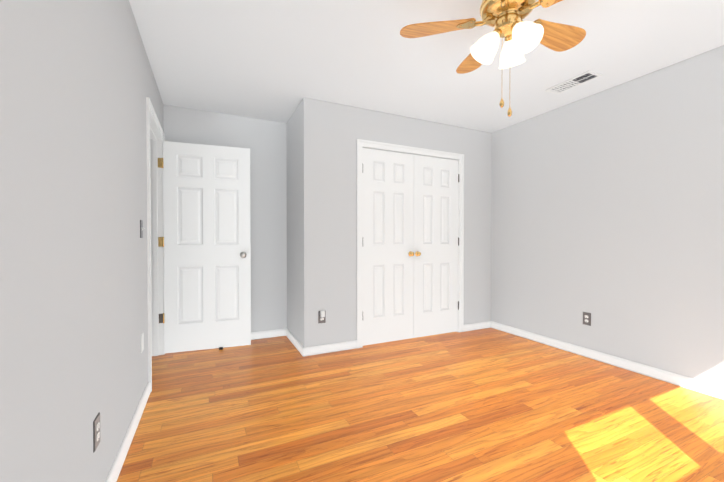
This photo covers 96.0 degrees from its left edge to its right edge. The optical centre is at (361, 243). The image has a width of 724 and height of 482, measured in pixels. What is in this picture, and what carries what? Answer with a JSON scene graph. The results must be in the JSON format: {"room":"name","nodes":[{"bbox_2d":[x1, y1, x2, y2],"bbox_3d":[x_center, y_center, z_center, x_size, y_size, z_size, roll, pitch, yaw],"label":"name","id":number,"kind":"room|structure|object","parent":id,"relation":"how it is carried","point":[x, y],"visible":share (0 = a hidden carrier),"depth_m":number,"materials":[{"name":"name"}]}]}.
{"room":"empty bedroom","nodes":[
{"label":"empty bedroom","id":0,"kind":"room"},
{"bbox_2d":[0,0,163,481],"bbox_3d":[-1.096,-0.137,1.276,0.100,2.440,4.480,0,1,-25],"label":"wall","id":1,"kind":"structure","parent":0,"point":[73,244],"depth_m":1.04,"materials":[{"name":"grey paint"}]},
{"bbox_2d":[93,412,99,452],"bbox_3d":[-1.026,0.728,1.263,0.007,0.118,0.072,0,1,-25],"label":"outlet","id":2,"kind":"object","parent":1,"relation":"attached to","point":[96,431],"visible":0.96,"depth_m":1.25,"materials":[{"name":"grey plastic"}]},
{"bbox_2d":[105,381,150,481],"bbox_3d":[-0.832,1.047,0.862,0.014,0.082,3.283,0,1,-25],"label":"baseboard","id":3,"kind":"structure","parent":1,"relation":"attached to","point":[115,470],"depth_m":1.70,"materials":[{"name":"white paint"}]},
{"bbox_2d":[141,332,143,352],"bbox_3d":[-1.435,0.643,2.131,0.007,0.118,0.072,0,1,-25],"label":"outlet","id":4,"kind":"object","parent":1,"relation":"attached to","point":[142,341],"visible":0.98,"depth_m":2.12,"materials":[{"name":"white plastic"}]},
{"bbox_2d":[140,220,144,237],"bbox_3d":[-1.430,-0.097,2.125,0.020,0.118,0.072,0,1,-25],"label":"light switch","id":5,"kind":"object","parent":1,"relation":"attached to","point":[141,228],"visible":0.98,"depth_m":2.11,"materials":[{"name":"grey"}]},
{"bbox_2d":[146,97,164,391],"bbox_3d":[-1.773,0.008,2.733,0.123,2.117,0.924,0,1,-25],"label":"door frame","id":6,"kind":"structure","parent":1,"relation":"attached to","point":[156,196],"depth_m":3.07,"materials":[{"name":"white paint"}]},
{"bbox_2d":[158,158,162,322],"bbox_3d":[-1.917,-0.029,3.100,0.037,1.570,0.002,0,1,-25],"label":"hinge leaves on the jamb","id":7,"kind":"structure","parent":1,"relation":"attached to","point":[160,238],"depth_m":3.10,"materials":[{"name":"gold metal"}]},
{"bbox_2d":[162,141,250,353],"bbox_3d":[-1.522,0.034,3.230,0.793,2.030,0.170,0,1,-25],"label":"entry door","id":8,"kind":"structure","parent":1,"relation":"in","point":[206,244],"depth_m":3.23,"materials":[{"name":"white paint"}]},
{"bbox_2d":[163,104,286,331],"bbox_3d":[-0.350,-0.168,4.048,3.612,2.440,0.100,0,1,-25],"label":"wall","id":9,"kind":"structure","parent":0,"point":[264,141],"depth_m":3.63,"materials":[{"name":"grey paint"}]},
{"bbox_2d":[251,328,286,339],"bbox_3d":[-1.411,1.017,3.498,1.212,0.082,0.014,0,1,-25],"label":"baseboard","id":10,"kind":"structure","parent":9,"relation":"attached to","point":[268,334],"depth_m":3.66,"materials":[{"name":"white paint"}]},
{"bbox_2d":[286,102,301,343],"bbox_3d":[-0.682,-0.162,3.477,0.100,2.440,0.650,0,1,-25],"label":"wall","id":11,"kind":"structure","parent":0,"point":[293,132],"depth_m":3.42,"materials":[{"name":"grey paint"}]},
{"bbox_2d":[286,329,304,356],"bbox_3d":[-0.710,1.018,3.414,0.014,0.082,0.765,0,1,-25],"label":"baseboard","id":12,"kind":"structure","parent":11,"relation":"attached to","point":[296,343],"depth_m":3.33,"materials":[{"name":"white paint"}]},
{"bbox_2d":[301,97,491,346],"bbox_3d":[0.518,-0.163,3.627,2.400,2.440,0.100,0,1,-25],"label":"wall","id":13,"kind":"structure","parent":0,"point":[330,133],"depth_m":3.25,"materials":[{"name":"grey paint"}]},
{"bbox_2d":[318,311,325,322],"bbox_3d":[-0.380,0.706,3.138,0.072,0.121,0.039,0,1,-25],"label":"outlet","id":14,"kind":"object","parent":13,"relation":"attached to","point":[321,316],"visible":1,"depth_m":3.14,"materials":[{"name":"grey"}]},
{"bbox_2d":[303,340,356,355],"bbox_3d":[-0.305,1.021,3.190,0.558,0.082,0.014,0,1,-25],"label":"baseboard","id":15,"kind":"structure","parent":13,"relation":"attached to","point":[328,348],"depth_m":3.18,"materials":[{"name":"white paint"}]},
{"bbox_2d":[363,148,413,345],"bbox_3d":[0.288,0.032,3.461,0.636,2.030,0.086,0,1,-25],"label":"closet door","id":16,"kind":"structure","parent":13,"relation":"in","point":[388,246],"depth_m":3.46,"materials":[{"name":"white paint"}]},
{"bbox_2d":[357,139,463,348],"bbox_3d":[0.554,0.021,3.647,1.300,2.070,0.108,0,1,-25],"label":"door frame","id":17,"kind":"structure","parent":13,"relation":"attached to","point":[458,202],"depth_m":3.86,"materials":[{"name":"white paint"}]},
{"bbox_2d":[414,155,458,337],"bbox_3d":[0.867,0.029,3.733,0.636,2.030,0.086,0,1,-25],"label":"closet door","id":18,"kind":"structure","parent":13,"relation":"in","point":[436,245],"depth_m":3.73,"materials":[{"name":"white paint"}]},
{"bbox_2d":[464,321,490,331],"bbox_3d":[1.418,1.012,4.002,0.463,0.082,0.014,0,1,-25],"label":"baseboard","id":19,"kind":"structure","parent":13,"relation":"attached to","point":[477,326],"depth_m":3.99,"materials":[{"name":"white paint"}]},
{"bbox_2d":[117,328,723,481],"bbox_3d":[0.055,1.107,1.832,4.980,0.060,4.480,0,1,-25],"label":"floor","id":20,"kind":"structure","parent":0,"point":[488,405],"depth_m":2.01,"materials":[{"name":"brown wood"}]},
{"bbox_2d":[129,0,723,132],"bbox_3d":[0.055,-1.403,1.804,4.980,0.080,4.480,0,1,-25],"label":"ceiling","id":21,"kind":"structure","parent":0,"point":[275,60],"depth_m":2.35,"materials":[{"name":"white paint"}]},
{"bbox_2d":[400,0,585,116],"bbox_3d":[0.762,-0.987,1.637,0.992,0.748,1.025,0,1,-25],"label":"ceiling fan","id":22,"kind":"object","parent":21,"relation":"hanging from","point":[504,18],"visible":1,"depth_m":1.65,"materials":[{"name":"brown wood"}]},
{"bbox_2d":[545,70,602,94],"bbox_3d":[1.795,-1.370,2.779,0.180,0.012,0.380,0,1,-25],"label":"ceiling vent","id":23,"kind":"object","parent":21,"relation":"in","point":[576,81],"visible":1,"depth_m":2.76,"materials":[{"name":"white metal"}]},
{"bbox_2d":[491,45,723,386],"bbox_3d":[2.262,-0.155,2.858,0.100,2.440,4.480,0,1,-25],"label":"wall","id":24,"kind":"structure","parent":0,"point":[607,209],"depth_m":2.78,"materials":[{"name":"grey paint"}]},
{"bbox_2d":[583,312,590,325],"bbox_3d":[2.111,0.703,3.062,0.007,0.118,0.072,0,1,-25],"label":"outlet","id":25,"kind":"object","parent":24,"relation":"attached to","point":[586,318],"visible":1,"depth_m":3.06,"materials":[{"name":"grey"}]},
{"bbox_2d":[491,321,723,399],"bbox_3d":[2.370,1.028,2.507,0.014,0.082,3.530,0,1,-25],"label":"baseboard","id":26,"kind":"structure","parent":24,"relation":"attached to","point":[713,390],"depth_m":2.78,"materials":[{"name":"white paint"}]}
]}

